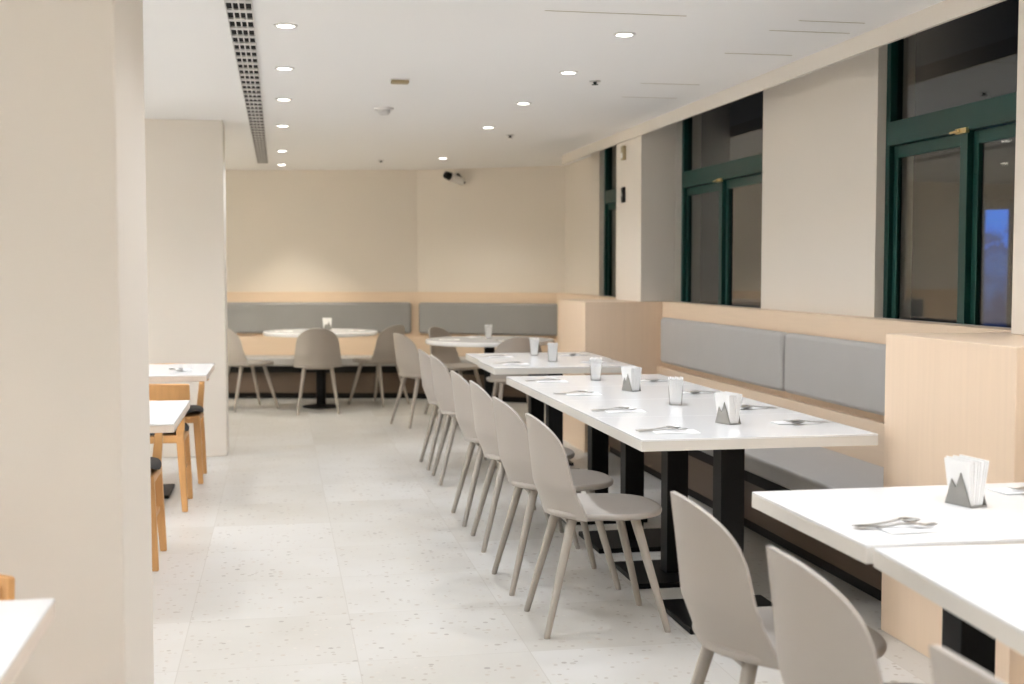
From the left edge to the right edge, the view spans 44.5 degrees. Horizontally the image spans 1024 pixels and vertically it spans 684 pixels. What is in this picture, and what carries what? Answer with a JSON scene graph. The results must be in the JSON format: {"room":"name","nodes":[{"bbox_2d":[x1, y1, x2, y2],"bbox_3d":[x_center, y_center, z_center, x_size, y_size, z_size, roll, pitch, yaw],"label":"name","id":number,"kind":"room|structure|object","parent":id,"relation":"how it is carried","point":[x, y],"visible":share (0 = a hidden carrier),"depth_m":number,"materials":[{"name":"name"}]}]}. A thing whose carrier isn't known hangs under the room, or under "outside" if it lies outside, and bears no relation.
{"room":"eatery","nodes":[
{"label":"eatery","id":0,"kind":"room"},
{"bbox_2d":[0,0,153,683],"bbox_3d":[-1.416,-0.043,3.183,0.880,2.420,0.650,-1,3,-11],"label":"wall column","id":1,"kind":"structure","parent":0,"point":[75,472],"depth_m":2.93,"materials":[{"name":"paint"}]},
{"bbox_2d":[145,119,228,457],"bbox_3d":[-3.192,-0.377,8.986,2.215,2.420,0.350,-1,3,-11],"label":"column","id":2,"kind":"structure","parent":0,"point":[185,159],"depth_m":8.96,"materials":[{"name":"paint"}]},
{"bbox_2d":[225,165,565,292],"bbox_3d":[-3.026,-0.623,13.241,7.300,2.420,2.030,-1,3,-11],"label":"wall","id":3,"kind":"structure","parent":0,"point":[502,229],"depth_m":13.41,"materials":[{"name":"paint"}]},
{"bbox_2d":[227,292,555,338],"bbox_3d":[-2.248,0.022,13.392,5.704,1.115,0.478,0,3,6],"label":"wood wall panel","id":4,"kind":"object","parent":3,"relation":"attached to","point":[414,298],"visible":0.16,"depth_m":13.41,"materials":[{"name":"brown wood"}]},
{"bbox_2d":[227,302,410,332],"bbox_3d":[-2.639,-0.259,13.399,3.117,0.333,0.060,0,3,0],"label":"cushion","id":5,"kind":"object","parent":4,"relation":"attached to","point":[242,317],"visible":0.49,"depth_m":13.37,"materials":[{"name":"grey fabric"}]},
{"bbox_2d":[419,302,556,335],"bbox_3d":[-0.239,-0.242,13.103,1.607,0.333,0.060,1,4,20],"label":"cushion","id":6,"kind":"object","parent":4,"relation":"attached to","point":[530,319],"visible":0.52,"depth_m":13.06,"materials":[{"name":"grey fabric"}]},
{"bbox_2d":[443,171,464,184],"bbox_3d":[-0.638,-1.719,13.152,0.239,0.138,0.198,-2,4,-34],"label":"security camera","id":7,"kind":"object","parent":3,"relation":"attached to","point":[456,178],"visible":1,"depth_m":13.07,"materials":[{"name":"white plastic"}]},
{"bbox_2d":[443,171,451,180],"bbox_3d":[-0.672,-1.735,13.063,0.085,0.096,0.089,-2,4,-34],"label":"hood","id":8,"kind":"object","parent":7,"relation":"attached to","point":[447,175],"depth_m":13.04,"materials":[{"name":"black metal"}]},
{"bbox_2d":[152,398,932,683],"bbox_3d":[-1.574,1.084,5.526,7.500,0.100,17.900,-1,3,-11],"label":"floor","id":9,"kind":"structure","parent":0,"point":[321,548],"depth_m":5.48,"materials":[{"name":"stone"}]},
{"bbox_2d":[0,574,14,600],"bbox_3d":[-1.263,0.849,2.385,0.542,0.731,0.533,-1,3,-11],"label":"oak chair","id":10,"kind":"object","parent":9,"relation":"on","point":[7,583],"visible":0.54,"depth_m":2.57,"materials":[{"name":"brown wood"}]},
{"bbox_2d":[0,598,54,683],"bbox_3d":[-1.198,0.874,1.788,0.900,0.750,0.900,-1,3,-11],"label":"square table","id":11,"kind":"object","parent":9,"relation":"on","point":[23,623],"visible":1,"depth_m":2.11,"materials":[{"name":"white stone"}]},
{"bbox_2d":[149,400,166,571],"bbox_3d":[-1.879,0.652,5.799,0.542,0.731,0.533,-1,3,-11],"label":"oak chair","id":12,"kind":"object","parent":9,"relation":"on","point":[157,491],"visible":0.16,"depth_m":5.94,"materials":[{"name":"brown wood"}]},
{"bbox_2d":[150,457,161,469],"bbox_3d":[-1.870,0.571,5.746,0.490,0.036,0.416,-1,3,-11],"label":"seat cushion","id":13,"kind":"object","parent":12,"relation":"on","point":[155,462],"depth_m":5.82,"materials":[{"name":"grey fabric"}]},
{"bbox_2d":[149,400,189,432],"bbox_3d":[-1.847,0.673,5.273,0.900,0.750,0.900,-1,3,-11],"label":"square table","id":14,"kind":"object","parent":9,"relation":"on","point":[165,416],"visible":0.2,"depth_m":5.24,"materials":[{"name":"laminate"}]},
{"bbox_2d":[149,384,192,511],"bbox_3d":[-2.087,0.579,7.078,0.542,0.731,0.533,-1,3,-11],"label":"oak chair","id":15,"kind":"object","parent":9,"relation":"on","point":[157,392],"visible":0.38,"depth_m":6.97,"materials":[{"name":"brown wood"}]},
{"bbox_2d":[150,423,188,434],"bbox_3d":[-2.096,0.491,7.121,0.490,0.036,0.416,-1,3,-11],"label":"seat cushion","id":16,"kind":"object","parent":15,"relation":"on","point":[183,428],"depth_m":6.97,"materials":[{"name":"grey fabric"}]},
{"bbox_2d":[149,364,214,498],"bbox_3d":[-2.272,0.543,7.535,0.900,0.750,0.900,-1,3,-11],"label":"square table","id":17,"kind":"object","parent":9,"relation":"on","point":[157,372],"visible":0.37,"depth_m":7.39,"materials":[{"name":"white laminate"}]},
{"bbox_2d":[159,363,208,483],"bbox_3d":[-2.244,0.520,8.087,0.542,0.731,0.533,-1,3,-11],"label":"oak chair","id":18,"kind":"object","parent":9,"relation":"on","point":[195,414],"visible":0.3,"depth_m":7.94,"materials":[{"name":"brown wood"}]},
{"bbox_2d":[187,405,203,412],"bbox_3d":[-2.236,0.439,8.034,0.490,0.036,0.416,-1,3,-11],"label":"seat cushion","id":19,"kind":"object","parent":18,"relation":"on","point":[193,408],"depth_m":8.07,"materials":[{"name":"grey fabric"}]},
{"bbox_2d":[227,328,278,411],"bbox_3d":[-2.593,0.246,12.175,0.519,0.809,0.460,-3,4,-38],"label":"shell chair","id":20,"kind":"object","parent":9,"relation":"on","point":[236,356],"visible":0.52,"depth_m":11.97,"materials":[{"name":"beige plastic"}]},
{"bbox_2d":[294,328,341,414],"bbox_3d":[-1.843,0.263,11.877,0.460,0.809,0.519,0,3,-9],"label":"shell chair","id":21,"kind":"object","parent":9,"relation":"on","point":[316,348],"visible":1,"depth_m":11.67,"materials":[{"name":"beige plastic"}]},
{"bbox_2d":[263,328,376,408],"bbox_3d":[-1.884,0.267,12.318,1.114,0.750,1.114,-1,3,-11],"label":"round table","id":22,"kind":"object","parent":9,"relation":"on","point":[320,373],"visible":0.71,"depth_m":12.25,"materials":[{"name":"white stone"}]},
{"bbox_2d":[324,322,331,329],"bbox_3d":[-1.854,-0.165,12.544,0.088,0.086,0.066,-1,3,-16],"label":"napkin holder","id":23,"kind":"object","parent":22,"relation":"on","point":[328,327],"visible":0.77,"depth_m":12.52,"materials":[{"name":"grey metal"}]},
{"bbox_2d":[322,318,331,328],"bbox_3d":[-1.855,-0.184,12.542,0.089,0.118,0.067,-1,3,-16],"label":"napkin stack","id":24,"kind":"object","parent":23,"relation":"in","point":[325,320],"visible":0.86,"depth_m":12.51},
{"bbox_2d":[348,325,409,407],"bbox_3d":[-1.328,0.224,12.546,0.519,0.809,0.460,2,4,36],"label":"shell chair","id":25,"kind":"object","parent":9,"relation":"on","point":[384,352],"visible":0.7,"depth_m":12.35,"materials":[{"name":"beige plastic"}]},
{"bbox_2d":[228,337,556,403],"bbox_3d":[-2.279,0.277,13.146,5.682,0.635,0.871,0,3,6],"label":"bench","id":26,"kind":"object","parent":9,"relation":"on","point":[285,378],"visible":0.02,"depth_m":13.13,"materials":[{"name":"brown wood"}]},
{"bbox_2d":[245,355,473,365],"bbox_3d":[-2.286,0.200,13.120,5.661,0.088,0.827,0,3,6],"label":"seat cushion","id":27,"kind":"object","parent":26,"relation":"on","point":[279,360],"depth_m":12.99,"materials":[{"name":"grey fabric"}]},
{"bbox_2d":[390,333,458,428],"bbox_3d":[-0.778,0.320,10.890,0.519,0.809,0.460,-2,4,-30],"label":"shell chair","id":28,"kind":"object","parent":9,"relation":"on","point":[406,352],"visible":0.79,"depth_m":10.69,"materials":[{"name":"beige plastic"}]},
{"bbox_2d":[424,327,481,413],"bbox_3d":[-0.531,0.269,11.769,0.519,0.809,0.460,2,4,31],"label":"shell chair","id":29,"kind":"object","parent":9,"relation":"on","point":[447,355],"visible":0.51,"depth_m":11.90,"materials":[{"name":"beige plastic"}]},
{"bbox_2d":[418,349,496,470],"bbox_3d":[-0.391,0.449,8.644,0.519,0.809,0.460,-1,3,-12],"label":"shell chair","id":30,"kind":"object","parent":9,"relation":"on","point":[424,358],"visible":0.52,"depth_m":8.49,"materials":[{"name":"beige plastic"}]},
{"bbox_2d":[430,355,498,485],"bbox_3d":[-0.270,0.483,8.048,0.519,0.809,0.460,-1,3,-11],"label":"shell chair","id":31,"kind":"object","parent":9,"relation":"on","point":[442,382],"visible":0.64,"depth_m":7.88,"materials":[{"name":"beige plastic"}]},
{"bbox_2d":[425,336,553,397],"bbox_3d":[-0.194,0.351,10.865,1.114,0.750,1.114,-1,3,-11],"label":"round table","id":32,"kind":"object","parent":9,"relation":"on","point":[489,345],"visible":0.52,"depth_m":10.66,"materials":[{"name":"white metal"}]},
{"bbox_2d":[450,371,549,526],"bbox_3d":[-0.076,0.556,6.792,0.519,0.809,0.460,-1,3,-12],"label":"shell chair","id":33,"kind":"object","parent":9,"relation":"on","point":[462,399],"visible":0.6,"depth_m":6.63,"materials":[{"name":"beige plastic"}]},
{"bbox_2d":[486,337,541,406],"bbox_3d":[0.023,0.350,10.355,0.460,0.809,0.519,-1,3,-11],"label":"shell chair","id":34,"kind":"object","parent":9,"relation":"on","point":[516,344],"visible":0.32,"depth_m":10.12,"materials":[{"name":"beige plastic"}]},
{"bbox_2d":[469,380,579,552],"bbox_3d":[0.046,0.591,6.187,0.519,0.809,0.460,-1,3,-10],"label":"shell chair","id":35,"kind":"object","parent":9,"relation":"on","point":[482,403],"visible":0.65,"depth_m":6.03,"materials":[{"name":"beige plastic"}]},
{"bbox_2d":[466,352,610,465],"bbox_3d":[0.170,0.471,8.773,0.900,0.750,0.671,-1,3,-11],"label":"dining table","id":36,"kind":"object","parent":9,"relation":"on","point":[535,407],"visible":0.28,"depth_m":8.72,"materials":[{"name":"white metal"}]},
{"bbox_2d":[492,397,620,595],"bbox_3d":[0.173,0.636,5.401,0.519,0.809,0.460,-1,3,-12],"label":"shell chair","id":37,"kind":"object","parent":9,"relation":"on","point":[512,435],"visible":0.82,"depth_m":5.26,"materials":[{"name":"beige plastic"}]},
{"bbox_2d":[478,358,634,468],"bbox_3d":[0.274,0.509,8.109,0.900,0.750,0.671,-1,3,-11],"label":"dining table","id":38,"kind":"object","parent":9,"relation":"on","point":[554,417],"visible":0.42,"depth_m":7.95,"materials":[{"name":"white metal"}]},
{"bbox_2d":[502,363,529,364],"bbox_3d":[0.022,0.140,7.964,0.170,0.005,0.090,-1,3,-11],"label":"paper napkin","id":39,"kind":"object","parent":38,"relation":"on","point":[502,363],"visible":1,"depth_m":7.93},
{"bbox_2d":[524,413,670,638],"bbox_3d":[0.307,0.671,4.788,0.519,0.809,0.460,-1,3,-11],"label":"shell chair","id":40,"kind":"object","parent":9,"relation":"on","point":[551,473],"visible":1,"depth_m":4.66,"materials":[{"name":"beige plastic"}]},
{"bbox_2d":[506,374,694,524],"bbox_3d":[0.471,0.583,6.835,0.900,0.750,0.671,-1,3,-11],"label":"dining table","id":41,"kind":"object","parent":9,"relation":"on","point":[598,441],"visible":0.32,"depth_m":6.79,"materials":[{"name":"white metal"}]},
{"bbox_2d":[536,380,567,382],"bbox_3d":[0.213,0.212,6.720,0.170,0.005,0.090,-1,3,-11],"label":"paper napkin","id":42,"kind":"object","parent":41,"relation":"on","point":[552,380],"visible":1,"depth_m":6.71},
{"bbox_2d":[590,364,601,380],"bbox_3d":[0.458,0.164,6.829,0.066,0.086,0.088,0,3,4],"label":"napkin holder","id":43,"kind":"object","parent":41,"relation":"on","point":[601,364],"visible":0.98,"depth_m":6.80,"materials":[{"name":"grey metal"}]},
{"bbox_2d":[590,357,601,379],"bbox_3d":[0.458,0.145,6.829,0.067,0.118,0.089,0,3,4],"label":"napkin stack","id":44,"kind":"object","parent":43,"relation":"in","point":[595,375],"visible":1,"depth_m":6.79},
{"bbox_2d":[640,380,667,381],"bbox_3d":[0.765,0.209,6.762,0.170,0.005,0.090,-1,3,-9],"label":"paper napkin","id":45,"kind":"object","parent":41,"relation":"on","point":[640,380],"visible":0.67,"depth_m":6.72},
{"bbox_2d":[530,384,722,553],"bbox_3d":[0.594,0.621,6.175,0.900,0.750,0.671,-1,3,-11],"label":"dining table","id":46,"kind":"object","parent":9,"relation":"on","point":[632,459],"visible":0.41,"depth_m":6.13,"materials":[{"name":"white laminate"}]},
{"bbox_2d":[566,393,601,395],"bbox_3d":[0.343,0.252,6.024,0.170,0.005,0.090,-1,3,-10],"label":"paper napkin","id":47,"kind":"object","parent":46,"relation":"on","point":[568,394],"visible":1,"depth_m":6.01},
{"bbox_2d":[622,374,640,391],"bbox_3d":[0.594,0.199,6.215,0.066,0.086,0.088,-2,4,-31],"label":"napkin holder","id":48,"kind":"object","parent":46,"relation":"on","point":[626,386],"visible":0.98,"depth_m":6.20,"materials":[{"name":"grey metal"}]},
{"bbox_2d":[621,366,641,390],"bbox_3d":[0.593,0.180,6.215,0.067,0.118,0.090,-2,4,-30],"label":"napkin stack","id":49,"kind":"object","parent":48,"relation":"in","point":[634,373],"visible":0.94,"depth_m":6.18,"materials":[{"name":"paper"}]},
{"bbox_2d":[683,391,711,393],"bbox_3d":[0.888,0.247,6.104,0.170,0.005,0.090,-1,3,-10],"label":"paper napkin","id":50,"kind":"object","parent":46,"relation":"on","point":[701,392],"visible":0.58,"depth_m":6.07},
{"bbox_2d":[558,397,799,588],"bbox_3d":[0.717,0.659,5.514,0.900,0.750,0.671,-1,3,-11],"label":"dining table","id":51,"kind":"object","parent":9,"relation":"on","point":[674,464],"visible":0.45,"depth_m":5.47,"materials":[{"name":"white laminate"}]},
{"bbox_2d":[605,409,646,412],"bbox_3d":[0.479,0.294,5.297,0.170,0.005,0.090,-1,3,-9],"label":"paper napkin","id":52,"kind":"object","parent":51,"relation":"on","point":[635,410],"visible":1,"depth_m":5.29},
{"bbox_2d":[592,408,635,410],"bbox_3d":[0.434,0.285,5.302,0.186,0.010,0.025,0,3,-3],"label":"fork","id":53,"kind":"object","parent":52,"relation":"on","point":[618,408],"visible":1,"depth_m":5.29,"materials":[{"name":"metal"}]},
{"bbox_2d":[668,385,682,404],"bbox_3d":[0.732,0.235,5.591,0.066,0.086,0.088,0,3,6],"label":"napkin holder","id":54,"kind":"object","parent":51,"relation":"on","point":[668,385],"visible":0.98,"depth_m":5.56,"materials":[{"name":"grey metal"}]},
{"bbox_2d":[668,376,682,403],"bbox_3d":[0.732,0.216,5.590,0.067,0.118,0.090,0,3,6],"label":"napkin stack","id":55,"kind":"object","parent":54,"relation":"in","point":[675,398],"visible":1,"depth_m":5.55,"materials":[{"name":"paper"}]},
{"bbox_2d":[741,406,773,408],"bbox_3d":[1.068,0.280,5.398,0.184,0.010,0.040,-1,3,-18],"label":"spoon","id":56,"kind":"object","parent":51,"relation":"on","point":[745,407],"visible":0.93,"depth_m":5.39,"materials":[{"name":"metal"}]},
{"bbox_2d":[595,413,877,634],"bbox_3d":[0.840,0.697,4.855,0.900,0.750,0.671,-1,3,-11],"label":"dining table","id":57,"kind":"object","parent":9,"relation":"on","point":[728,443],"visible":0.63,"depth_m":4.78,"materials":[{"name":"laminate"}]},
{"bbox_2d":[636,426,679,430],"bbox_3d":[0.547,0.322,4.668,0.184,0.010,0.040,-1,3,-19],"label":"spoon","id":58,"kind":"object","parent":57,"relation":"on","point":[665,426],"visible":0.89,"depth_m":4.67,"materials":[{"name":"metal"}]},
{"bbox_2d":[651,429,699,433],"bbox_3d":[0.603,0.332,4.630,0.170,0.005,0.090,-1,3,-10],"label":"paper napkin","id":59,"kind":"object","parent":57,"relation":"on","point":[686,430],"visible":1,"depth_m":4.63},
{"bbox_2d":[637,428,687,430],"bbox_3d":[0.559,0.324,4.634,0.186,0.010,0.025,0,3,-5],"label":"fork","id":60,"kind":"object","parent":59,"relation":"on","point":[666,428],"visible":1,"depth_m":4.63,"materials":[{"name":"metal"}]},
{"bbox_2d":[715,402,740,424],"bbox_3d":[0.846,0.276,4.891,0.066,0.086,0.088,-2,4,-32],"label":"napkin holder","id":61,"kind":"object","parent":57,"relation":"on","point":[722,417],"visible":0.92,"depth_m":4.87,"materials":[{"name":"grey metal"}]},
{"bbox_2d":[714,391,741,423],"bbox_3d":[0.845,0.256,4.890,0.067,0.118,0.090,-2,4,-32],"label":"napkin stack","id":62,"kind":"object","parent":61,"relation":"in","point":[732,400],"visible":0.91,"depth_m":4.86,"materials":[{"name":"paper"}]},
{"bbox_2d":[771,420,819,423],"bbox_3d":[1.111,0.316,4.907,0.170,0.005,0.090,-1,3,-9],"label":"paper napkin","id":63,"kind":"object","parent":57,"relation":"on","point":[776,422],"visible":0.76,"depth_m":4.90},
{"bbox_2d":[784,419,824,421],"bbox_3d":[1.155,0.308,4.901,0.186,0.010,0.025,0,3,-4],"label":"fork","id":64,"kind":"object","parent":63,"relation":"on","point":[795,419],"visible":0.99,"depth_m":4.90,"materials":[{"name":"metal"}]},
{"bbox_2d":[792,420,831,423],"bbox_3d":[1.167,0.310,4.868,0.184,0.010,0.040,-1,4,-20],"label":"spoon","id":65,"kind":"object","parent":57,"relation":"on","point":[800,421],"visible":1,"depth_m":4.86,"materials":[{"name":"metal"}]},
{"bbox_2d":[609,366,883,600],"bbox_3d":[1.275,0.630,7.019,0.538,0.635,4.630,-1,3,-11],"label":"bench","id":66,"kind":"object","parent":9,"relation":"on","point":[832,467],"visible":0.13,"depth_m":6.04,"materials":[{"name":"brown wood"}]},
{"bbox_2d":[701,447,883,489],"bbox_3d":[1.474,0.620,5.831,0.495,0.088,2.221,-1,3,-11],"label":"seat cushion","id":67,"kind":"object","parent":66,"relation":"on","point":[796,468],"depth_m":5.84,"materials":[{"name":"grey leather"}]},
{"bbox_2d":[670,491,886,683],"bbox_3d":[0.647,0.768,3.100,0.519,0.809,0.460,-1,3,-11],"label":"shell chair","id":68,"kind":"object","parent":9,"relation":"on","point":[717,591],"visible":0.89,"depth_m":2.94,"materials":[{"name":"beige plastic"}]},
{"bbox_2d":[766,546,919,683],"bbox_3d":[0.761,0.804,2.486,0.519,0.809,0.460,-1,3,-11],"label":"shell chair","id":69,"kind":"object","parent":9,"relation":"on","point":[821,638],"visible":1,"depth_m":2.33,"materials":[{"name":"beige plastic"}]},
{"bbox_2d":[752,482,1023,675],"bbox_3d":[1.155,0.794,3.165,0.900,0.750,0.671,-1,3,-11],"label":"dining table","id":70,"kind":"object","parent":9,"relation":"on","point":[828,516],"visible":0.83,"depth_m":3.11,"materials":[{"name":"white laminate"}]},
{"bbox_2d":[852,517,921,526],"bbox_3d":[0.880,0.422,2.933,0.184,0.010,0.040,-1,3,-18],"label":"spoon","id":71,"kind":"object","parent":70,"relation":"on","point":[905,519],"visible":0.97,"depth_m":2.94,"materials":[{"name":"metal"}]},
{"bbox_2d":[873,523,960,533],"bbox_3d":[0.937,0.432,2.894,0.170,0.005,0.090,-1,3,-9],"label":"paper napkin","id":72,"kind":"object","parent":70,"relation":"on","point":[940,527],"visible":0.9,"depth_m":2.88,"materials":[{"name":"paper"}]},
{"bbox_2d":[857,522,936,527],"bbox_3d":[0.892,0.423,2.899,0.186,0.010,0.025,0,3,-4],"label":"fork","id":73,"kind":"object","parent":72,"relation":"on","point":[915,523],"visible":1,"depth_m":2.90,"materials":[{"name":"metal"}]},
{"bbox_2d":[945,473,986,507],"bbox_3d":[1.161,0.373,3.198,0.066,0.086,0.088,-2,4,-27],"label":"napkin holder","id":74,"kind":"object","parent":70,"relation":"on","point":[956,495],"visible":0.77,"depth_m":3.18,"materials":[{"name":"grey metal"}]},
{"bbox_2d":[944,455,988,505],"bbox_3d":[1.161,0.354,3.197,0.067,0.118,0.090,-2,4,-27],"label":"napkin stack","id":75,"kind":"object","parent":74,"relation":"in","point":[974,471],"visible":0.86,"depth_m":3.17,"materials":[{"name":"paper"}]},
{"bbox_2d":[987,487,1023,493],"bbox_3d":[1.393,0.403,3.395,0.170,0.005,0.090,-1,3,-12],"label":"paper napkin","id":76,"kind":"object","parent":70,"relation":"on","point":[1000,490],"visible":0.9,"depth_m":3.39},
{"bbox_2d":[873,544,1023,655],"bbox_3d":[1.268,0.836,2.445,0.900,0.750,0.672,0,3,-6],"label":"dining table","id":77,"kind":"object","parent":9,"relation":"on","point":[981,585],"visible":1,"depth_m":2.45,"materials":[{"name":"white laminate"}]},
{"bbox_2d":[929,645,1005,683],"bbox_3d":[0.870,0.842,1.826,0.519,0.809,0.460,-1,3,-11],"label":"shell chair","id":78,"kind":"object","parent":9,"relation":"on","point":[947,667],"visible":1,"depth_m":1.75,"materials":[{"name":"beige plastic"}]},
{"bbox_2d":[143,0,944,169],"bbox_3d":[-1.574,-1.532,5.375,7.500,0.300,17.900,-1,3,-11],"label":"ceiling","id":79,"kind":"structure","parent":0,"point":[467,64],"depth_m":6.55,"materials":[{"name":"paint"}]},
{"bbox_2d":[224,0,267,163],"bbox_3d":[-1.544,-1.492,7.416,0.108,0.014,10.200,-1,3,-11],"label":"ceiling vent","id":80,"kind":"object","parent":79,"relation":"in","point":[240,16],"visible":1,"depth_m":6.44,"materials":[{"name":"metal"}]},
{"bbox_2d":[275,98,291,100],"bbox_3d":[-1.432,-1.520,7.837,0.106,0.006,0.106,-1,3,-11],"label":"recessed light","id":81,"kind":"object","parent":79,"relation":"in","point":[279,99],"visible":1,"depth_m":7.83,"materials":[{"name":"white"}]},
{"bbox_2d":[274,66,294,69],"bbox_3d":[-1.207,-1.451,6.630,0.106,0.006,0.106,-1,3,-11],"label":"recessed light","id":82,"kind":"object","parent":79,"relation":"in","point":[279,67],"visible":1,"depth_m":6.62,"materials":[{"name":"white"}]},
{"bbox_2d":[274,23,297,27],"bbox_3d":[-0.991,-1.384,5.472,0.106,0.006,0.106,-1,3,-11],"label":"recessed light","id":83,"kind":"object","parent":79,"relation":"in","point":[279,25],"visible":1,"depth_m":5.46,"materials":[{"name":"white plastic"}]},
{"bbox_2d":[374,107,393,114],"bbox_3d":[-0.847,-1.526,8.272,0.132,0.045,0.132,-1,3,-11],"label":"smoke detector","id":84,"kind":"object","parent":79,"relation":"attached to","point":[381,110],"visible":1,"depth_m":8.24,"materials":[{"name":"white plastic"}]},
{"bbox_2d":[390,78,409,84],"bbox_3d":[-0.630,-1.465,7.032,0.110,0.024,0.070,-1,3,-11],"label":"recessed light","id":85,"kind":"object","parent":79,"relation":"in","point":[393,80],"visible":1,"depth_m":7.00,"materials":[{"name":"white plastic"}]},
{"bbox_2d":[515,102,531,104],"bbox_3d":[0.073,-1.531,8.020,0.106,0.006,0.106,-1,3,-11],"label":"recessed light","id":86,"kind":"object","parent":79,"relation":"in","point":[519,103],"visible":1,"depth_m":8.01,"materials":[{"name":"white"}]},
{"bbox_2d":[559,71,577,73],"bbox_3d":[0.306,-1.459,6.769,0.106,0.006,0.106,-1,3,-11],"label":"recessed light","id":87,"kind":"object","parent":79,"relation":"in","point":[560,72],"visible":1,"depth_m":6.76,"materials":[{"name":"white"}]},
{"bbox_2d":[545,10,677,15],"bbox_3d":[0.435,-1.371,5.216,0.610,0.001,0.005,-1,3,-11],"label":"trim","id":88,"kind":"structure","parent":79,"relation":"attached to","point":[545,10],"depth_m":5.21,"materials":[{"name":"beige plastic"}]},
{"bbox_2d":[613,32,635,36],"bbox_3d":[0.510,-1.396,5.676,0.106,0.006,0.106,-1,3,-11],"label":"recessed light","id":89,"kind":"object","parent":79,"relation":"in","point":[618,34],"visible":1,"depth_m":5.67,"materials":[{"name":"white"}]},
{"bbox_2d":[562,0,1005,163],"bbox_3d":[1.821,-1.289,4.493,0.019,0.082,14.700,-1,3,-11],"label":"ceiling beam","id":90,"kind":"structure","parent":79,"relation":"attached to","point":[945,11],"depth_m":6.21,"materials":[{"name":"paint"}]},
{"bbox_2d":[769,30,849,33],"bbox_3d":[1.339,-1.395,5.623,0.383,0.001,0.005,-1,3,-11],"label":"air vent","id":91,"kind":"structure","parent":79,"relation":"attached to","point":[769,30],"depth_m":5.61,"materials":[{"name":"beige plastic"}]},
{"bbox_2d":[559,299,661,452],"bbox_3d":[0.748,0.235,9.700,0.590,1.115,0.860,-1,3,-11],"label":"wall partition","id":92,"kind":"structure","parent":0,"point":[625,331],"depth_m":9.28,"materials":[{"name":"brown wood"}]},
{"bbox_2d":[616,123,675,301],"bbox_3d":[1.019,-1.071,9.601,0.264,1.504,0.695,-1,3,-11],"label":"wall pillar","id":93,"kind":"structure","parent":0,"point":[645,222],"depth_m":9.29,"materials":[{"name":"paint"}]},
{"bbox_2d":[621,187,624,202],"bbox_3d":[0.859,-1.138,9.672,0.022,0.120,0.072,-1,3,-11],"label":"wall sensor","id":94,"kind":"object","parent":93,"relation":"attached to","point":[622,188],"visible":1,"depth_m":9.65,"materials":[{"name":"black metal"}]},
{"bbox_2d":[621,146,625,160],"bbox_3d":[0.858,-1.457,9.638,0.029,0.110,0.064,-1,3,-11],"label":"door chime","id":95,"kind":"object","parent":93,"relation":"attached to","point":[623,148],"visible":1,"depth_m":9.61,"materials":[{"name":"beige plastic"}]},
{"bbox_2d":[565,44,1007,327],"bbox_3d":[2.090,-0.257,5.163,0.200,2.620,15.800,-1,3,-11],"label":"wall","id":96,"kind":"structure","parent":0,"point":[824,129],"depth_m":6.88,"materials":[{"name":"paint"}]},
{"bbox_2d":[604,145,616,296],"bbox_3d":[1.007,-1.080,10.747,0.112,1.618,1.548,-1,3,-11],"label":"window","id":97,"kind":"structure","parent":96,"relation":"in","point":[609,153],"depth_m":11.41,"materials":[{"name":"green paint"}]},
{"bbox_2d":[681,91,762,307],"bbox_3d":[1.433,-0.948,8.463,0.112,1.618,1.693,-1,3,-11],"label":"window","id":98,"kind":"structure","parent":96,"relation":"in","point":[722,146],"depth_m":8.45,"materials":[{"name":"glass"}]},
{"bbox_2d":[556,293,1010,421],"bbox_3d":[1.945,0.497,5.160,0.100,1.115,15.760,-1,3,-11],"label":"wood wall panel","id":99,"kind":"object","parent":96,"relation":"attached to","point":[856,328],"visible":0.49,"depth_m":6.83,"materials":[{"name":"brown wood"}]},
{"bbox_2d":[661,317,787,390],"bbox_3d":[1.319,0.048,8.061,0.062,0.333,2.253,-1,3,-11],"label":"cushion","id":100,"kind":"object","parent":99,"relation":"attached to","point":[754,356],"visible":0.83,"depth_m":7.78,"materials":[{"name":"grey fabric"}]},
{"bbox_2d":[785,333,885,415],"bbox_3d":[1.730,0.175,5.860,0.062,0.333,2.168,-1,3,-11],"label":"cushion","id":101,"kind":"object","parent":99,"relation":"attached to","point":[843,372],"visible":0.5,"depth_m":6.25,"materials":[{"name":"grey fabric"}]},
{"bbox_2d":[883,0,1018,327],"bbox_3d":[1.992,-0.775,5.459,0.112,1.618,1.453,-1,3,-11],"label":"window","id":102,"kind":"structure","parent":96,"relation":"in","point":[951,103],"depth_m":5.60,"materials":[{"name":"glass"}]},
{"bbox_2d":[881,332,1023,683],"bbox_3d":[1.753,0.545,4.311,0.590,1.115,0.840,-1,3,-11],"label":"wall partition","id":103,"kind":"structure","parent":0,"point":[947,394],"depth_m":4.27,"materials":[{"name":"brown wood"}]},
{"bbox_2d":[1011,0,1023,334],"bbox_3d":[2.019,-0.762,4.237,0.264,1.504,0.665,-1,3,-11],"label":"wall pillar","id":104,"kind":"structure","parent":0,"point":[1017,323],"depth_m":4.52,"materials":[{"name":"paint"}]},
{"bbox_3d":[0.268,0.084,8.216,0.066,0.086,0.088,0,3,3],"label":"napkin holder","id":105,"kind":"object","parent":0,"visible":0},
{"bbox_2d":[548,342,557,360],"bbox_3d":[0.268,0.065,8.216,0.067,0.118,0.090,0,3,3],"label":"napkin stack","id":106,"kind":"object","parent":105,"relation":"in","point":[552,350],"visible":1,"depth_m":8.18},
{"label":"napkin holder","id":107,"kind":"object","parent":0,"visible":0},
{"bbox_2d":[530,338,538,354],"bbox_3d":[0.157,0.030,8.825,0.067,0.118,0.089,0,3,0],"label":"napkin stack","id":108,"kind":"object","parent":107,"relation":"in","point":[535,341],"visible":1,"depth_m":8.79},
{"label":"napkin holder","id":109,"kind":"object","parent":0,"visible":0},
{"bbox_2d":[485,324,491,337],"bbox_3d":[-0.206,-0.093,10.961,0.067,0.118,0.090,0,3,-2],"label":"napkin stack","id":110,"kind":"object","parent":109,"relation":"in","point":[488,325],"visible":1,"depth_m":10.92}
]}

